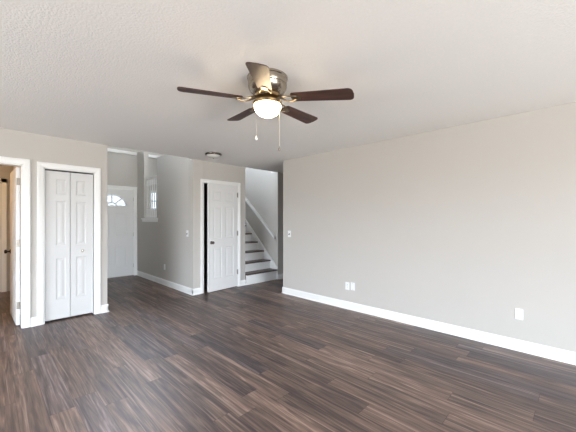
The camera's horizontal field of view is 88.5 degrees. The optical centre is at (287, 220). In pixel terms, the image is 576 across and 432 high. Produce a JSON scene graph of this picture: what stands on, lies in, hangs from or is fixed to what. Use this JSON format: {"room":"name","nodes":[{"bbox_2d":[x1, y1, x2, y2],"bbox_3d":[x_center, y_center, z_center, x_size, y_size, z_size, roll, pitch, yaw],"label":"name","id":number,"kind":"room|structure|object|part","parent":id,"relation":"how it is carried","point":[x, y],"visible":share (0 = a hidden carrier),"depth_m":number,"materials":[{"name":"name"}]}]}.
{"room":"empty living room","nodes":[
{"label":"empty living room","id":0,"kind":"room"},
{"bbox_2d":[30,317,36,326],"bbox_3d":[-3.213,1.282,3.734,0.024,0.112,0.062,0,0,44],"label":"baseboard","id":1,"kind":"structure","parent":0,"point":[33,321],"depth_m":3.73,"materials":[{"name":"white paint"}]},
{"bbox_2d":[0,128,106,317],"bbox_3d":[-4.733,0.118,2.286,0.120,2.440,5.840,0,0,44],"label":"wall","id":2,"kind":"structure","parent":0,"point":[13,143],"depth_m":3.80,"materials":[{"name":"beige paint"}]},
{"bbox_2d":[4,167,19,324],"bbox_3d":[-3.684,0.326,3.985,0.750,1.996,0.170,0,0,42],"label":"door","id":3,"kind":"structure","parent":2,"relation":"in","point":[14,250],"depth_m":3.77,"materials":[{"name":"white paint"}]},
{"bbox_2d":[0,156,29,327],"bbox_3d":[-3.599,0.287,3.431,0.140,2.102,0.908,0,0,44],"label":"door frame","id":4,"kind":"structure","parent":2,"relation":"attached to","point":[24,164],"depth_m":3.68,"materials":[{"name":"white paint"}]},
{"bbox_2d":[45,169,92,320],"bbox_3d":[-2.976,0.322,4.038,0.077,1.985,0.540,0,0,44],"label":"door","id":5,"kind":"structure","parent":2,"relation":"in","point":[68,194],"depth_m":4.01,"materials":[{"name":"paint"}]},
{"bbox_2d":[37,161,100,325],"bbox_3d":[-2.990,0.294,4.052,0.140,2.088,0.702,0,0,44],"label":"door frame","id":6,"kind":"structure","parent":2,"relation":"attached to","point":[41,166],"depth_m":3.91,"materials":[{"name":"white paint"}]},
{"bbox_2d":[101,304,108,312],"bbox_3d":[-2.663,1.282,4.295,0.024,0.112,0.101,0,0,44],"label":"baseboard","id":7,"kind":"structure","parent":2,"relation":"attached to","point":[104,308],"depth_m":4.29,"materials":[{"name":"white paint"}]},
{"bbox_2d":[0,145,164,290],"bbox_3d":[-5.486,-1.162,5.489,0.120,5.000,9.360,0,0,44],"label":"wall","id":8,"kind":"structure","parent":0,"point":[121,168],"depth_m":6.94,"materials":[{"name":"beige paint"}]},
{"bbox_2d":[0,178,6,291],"bbox_3d":[-5.597,0.278,5.219,0.099,2.120,0.910,0,0,44],"label":"door","id":9,"kind":"structure","parent":8,"relation":"in","point":[3,182],"depth_m":5.52,"materials":[{"name":"white paint"}]},
{"bbox_2d":[107,189,133,278],"bbox_3d":[-4.074,0.303,6.854,0.117,2.069,0.932,0,0,44],"label":"door","id":10,"kind":"structure","parent":8,"relation":"in","point":[119,202],"depth_m":6.97,"materials":[{"name":"white paint"}]},
{"bbox_3d":[-4.099,-0.465,6.871,0.001,0.262,0.600,0,0,44],"label":"fanlight pane","id":11,"kind":"part","parent":10,"relation":"part of","materials":[{"name":"clear glass"}]},
{"bbox_3d":[-4.087,-0.464,6.859,0.041,0.288,0.624,0,0,44],"label":"fanlight frame","id":12,"kind":"part","parent":10,"relation":"part of","materials":[{"name":"white paint"}]},
{"bbox_2d":[107,185,136,274],"bbox_3d":[-4.110,0.263,6.882,0.140,2.151,1.079,0,0,44],"label":"door frame","id":13,"kind":"structure","parent":8,"relation":"attached to","point":[134,189],"depth_m":7.18,"materials":[{"name":"white paint"}]},
{"bbox_2d":[107,148,159,158],"bbox_3d":[-3.426,-1.615,7.473,0.045,0.075,3.400,0,0,44],"label":"trim","id":14,"kind":"structure","parent":8,"relation":"attached to","point":[108,149],"depth_m":7.02,"materials":[{"name":"white paint"}]},
{"bbox_2d":[151,190,155,210],"bbox_3d":[-3.222,-0.497,7.799,0.100,0.530,0.870,0,0,44],"label":"window","id":15,"kind":"structure","parent":8,"relation":"in","point":[151,190],"depth_m":7.57,"materials":[{"name":"white glass"}]},
{"bbox_2d":[137,151,190,287],"bbox_3d":[-2.702,-0.162,6.344,2.660,3.000,0.100,0,0,44],"label":"wall","id":16,"kind":"structure","parent":0,"point":[165,241],"depth_m":6.04,"materials":[{"name":"beige paint"}]},
{"bbox_2d":[141,218,157,221],"bbox_3d":[-3.087,-0.009,6.718,0.895,0.085,0.165,0,0,44],"label":"trim","id":17,"kind":"structure","parent":16,"relation":"attached to","point":[143,219],"depth_m":6.63,"materials":[{"name":"white paint"}]},
{"bbox_2d":[145,175,156,217],"bbox_3d":[-3.077,-0.524,6.712,0.746,0.945,0.056,0,0,44],"label":"guard railing","id":18,"kind":"object","parent":17,"relation":"on","point":[149,181],"visible":0.84,"depth_m":6.77,"materials":[{"name":"white paint"}]},
{"bbox_3d":[-3.077,-0.970,6.712,0.746,0.055,0.056,0,0,44],"label":"rail","id":19,"kind":"part","parent":18,"relation":"part of","materials":[{"name":"white paint"}]},
{"bbox_2d":[137,270,192,294],"bbox_3d":[-2.697,1.282,6.253,2.794,0.112,0.024,0,0,44],"label":"baseboard","id":20,"kind":"structure","parent":16,"relation":"attached to","point":[170,284],"depth_m":6.04,"materials":[{"name":"white paint"}]},
{"bbox_2d":[204,184,206,277],"bbox_3d":[-2.243,0.118,6.641,0.100,2.440,0.967,0,0,44],"label":"wall","id":21,"kind":"structure","parent":0,"point":[205,185],"depth_m":6.89,"materials":[{"name":"paint"}]},
{"bbox_2d":[190,159,244,288],"bbox_3d":[-1.336,0.118,5.752,0.120,2.440,1.167,0,0,44],"label":"wall","id":22,"kind":"structure","parent":0,"point":[199,169],"depth_m":5.38,"materials":[{"name":"beige paint"}]},
{"bbox_2d":[192,288,200,294],"bbox_3d":[-1.647,1.282,5.332,0.024,0.112,0.159,0,0,44],"label":"baseboard","id":23,"kind":"structure","parent":22,"relation":"attached to","point":[196,291],"depth_m":5.33,"materials":[{"name":"white paint"}]},
{"bbox_2d":[201,179,240,293],"bbox_3d":[-1.325,0.288,5.752,0.140,2.100,0.888,0,0,44],"label":"door frame","id":24,"kind":"structure","parent":22,"relation":"attached to","point":[203,181],"depth_m":5.61,"materials":[{"name":"white paint"}]},
{"bbox_2d":[207,183,237,291],"bbox_3d":[-1.250,0.316,5.718,0.169,2.016,0.716,0,0,38],"label":"door","id":25,"kind":"structure","parent":22,"relation":"in","point":[222,200],"depth_m":5.68,"materials":[{"name":"white paint"}]},
{"bbox_2d":[245,167,281,273],"bbox_3d":[-1.199,-1.162,7.756,2.830,5.000,0.120,0,0,44],"label":"wall","id":26,"kind":"structure","parent":0,"point":[263,188],"depth_m":7.00,"materials":[{"name":"beige paint"}]},
{"bbox_2d":[245,196,275,238],"bbox_3d":[-0.850,-0.279,7.278,1.579,1.418,0.071,0,0,44],"label":"handrail","id":27,"kind":"object","parent":26,"relation":"attached to","point":[264,223],"visible":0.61,"depth_m":7.06,"materials":[{"name":"white paint"}]},
{"bbox_2d":[282,173,282,272],"bbox_3d":[0.419,0.118,7.472,0.120,2.440,1.740,0,0,44],"label":"wall","id":28,"kind":"structure","parent":0,"point":[282,173],"depth_m":6.83,"materials":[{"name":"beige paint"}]},
{"bbox_2d":[0,0,575,172],"bbox_3d":[-0.514,-1.232,1.833,12.100,0.260,11.100,0,0,44],"label":"ceiling","id":29,"kind":"structure","parent":0,"point":[105,72],"depth_m":2.10,"materials":[{"name":"white paint"}]},
{"bbox_2d":[205,152,221,158],"bbox_3d":[-1.230,-1.058,4.874,0.268,0.087,0.268,0,0,44],"label":"flush ceiling light","id":30,"kind":"object","parent":29,"relation":"attached to","point":[213,155],"visible":1,"depth_m":4.79,"materials":[{"name":"white glass"}]},
{"bbox_3d":[-1.230,-1.050,4.874,0.232,0.038,0.232,0,0,44],"label":"lamp shade","id":31,"kind":"part","parent":30,"relation":"part of","materials":[{"name":"white glass"}]},
{"bbox_2d":[177,62,353,150],"bbox_3d":[-0.162,-0.810,2.232,1.262,0.584,1.216,0,0,0],"label":"ceiling fan","id":32,"kind":"object","parent":29,"relation":"hanging from","point":[267,86],"visible":1,"depth_m":2.18,"materials":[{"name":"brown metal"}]},
{"bbox_3d":[-0.564,-0.929,2.159,0.465,0.035,0.132,0,0,-17],"label":"blade","id":33,"kind":"part","parent":32,"relation":"part of","materials":[{"name":"brown wood"}]},
{"bbox_3d":[-0.399,-0.939,2.629,0.132,0.053,0.465,0,0,-35],"label":"blade","id":34,"kind":"part","parent":32,"relation":"part of","materials":[{"name":"brown wood"}]},
{"bbox_3d":[-0.168,-0.893,1.857,0.132,0.083,0.465,0,0,1],"label":"blade","id":35,"kind":"part","parent":32,"relation":"part of","materials":[{"name":"brown wood"}]},
{"bbox_3d":[-0.158,-0.848,2.280,0.206,0.095,0.206,0,0,0],"label":"lamp shade","id":36,"kind":"part","parent":32,"relation":"part of","materials":[{"name":"white glass"}]},
{"bbox_3d":[-0.068,-0.726,2.210,0.013,0.353,0.003,0,0,38],"label":"pull chain","id":37,"kind":"part","parent":32,"relation":"part of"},
{"bbox_3d":[0.099,-0.932,2.616,0.132,0.040,0.465,0,0,37],"label":"blade","id":38,"kind":"part","parent":32,"relation":"part of","materials":[{"name":"brown wood"}]},
{"bbox_3d":[0.241,-0.903,2.139,0.465,0.065,0.132,0,0,19],"label":"blade","id":39,"kind":"part","parent":32,"relation":"part of","materials":[{"name":"brown wood"}]},
{"bbox_2d":[0,275,575,431],"bbox_3d":[-0.656,1.398,1.903,13.000,0.120,11.600,0,0,44],"label":"floor","id":40,"kind":"structure","parent":0,"point":[257,357],"depth_m":2.55,"materials":[{"name":"brown wood"}]},
{"bbox_2d":[245,219,277,284],"bbox_3d":[-1.916,0.560,7.010,2.846,1.555,1.946,0,0,44],"label":"staircase","id":41,"kind":"structure","parent":40,"relation":"on","point":[259,265],"depth_m":6.74,"materials":[{"name":"white paint"}]},
{"bbox_2d":[283,102,575,351],"bbox_3d":[2.907,0.118,2.597,8.283,2.440,0.120,0,0,44],"label":"wall","id":42,"kind":"structure","parent":0,"point":[469,225],"depth_m":3.48,"materials":[{"name":"beige paint"}]},
{"bbox_2d":[345,282,348,289],"bbox_3d":[0.899,0.993,4.475,0.072,0.116,0.009,0,0,44],"label":"wall outlet","id":43,"kind":"object","parent":42,"relation":"attached to","point":[346,283],"visible":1,"depth_m":4.47,"materials":[{"name":"white plastic"}]},
{"bbox_2d":[351,282,354,290],"bbox_3d":[0.965,0.986,4.409,0.072,0.116,0.012,0,0,44],"label":"cable plate","id":44,"kind":"object","parent":42,"relation":"attached to","point":[352,284],"visible":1,"depth_m":4.40,"materials":[{"name":"white plastic"}]},
{"bbox_2d":[282,287,575,364],"bbox_3d":[2.852,1.282,2.551,8.297,0.112,0.024,0,0,44],"label":"baseboard","id":45,"kind":"structure","parent":42,"relation":"attached to","point":[561,355],"depth_m":3.45,"materials":[{"name":"white paint"}]},
{"bbox_2d":[515,308,522,319],"bbox_3d":[2.371,0.962,3.033,0.066,0.110,0.009,0,0,44],"label":"wall outlet","id":46,"kind":"object","parent":42,"relation":"attached to","point":[518,312],"visible":1,"depth_m":3.03,"materials":[{"name":"white plastic"}]}
]}

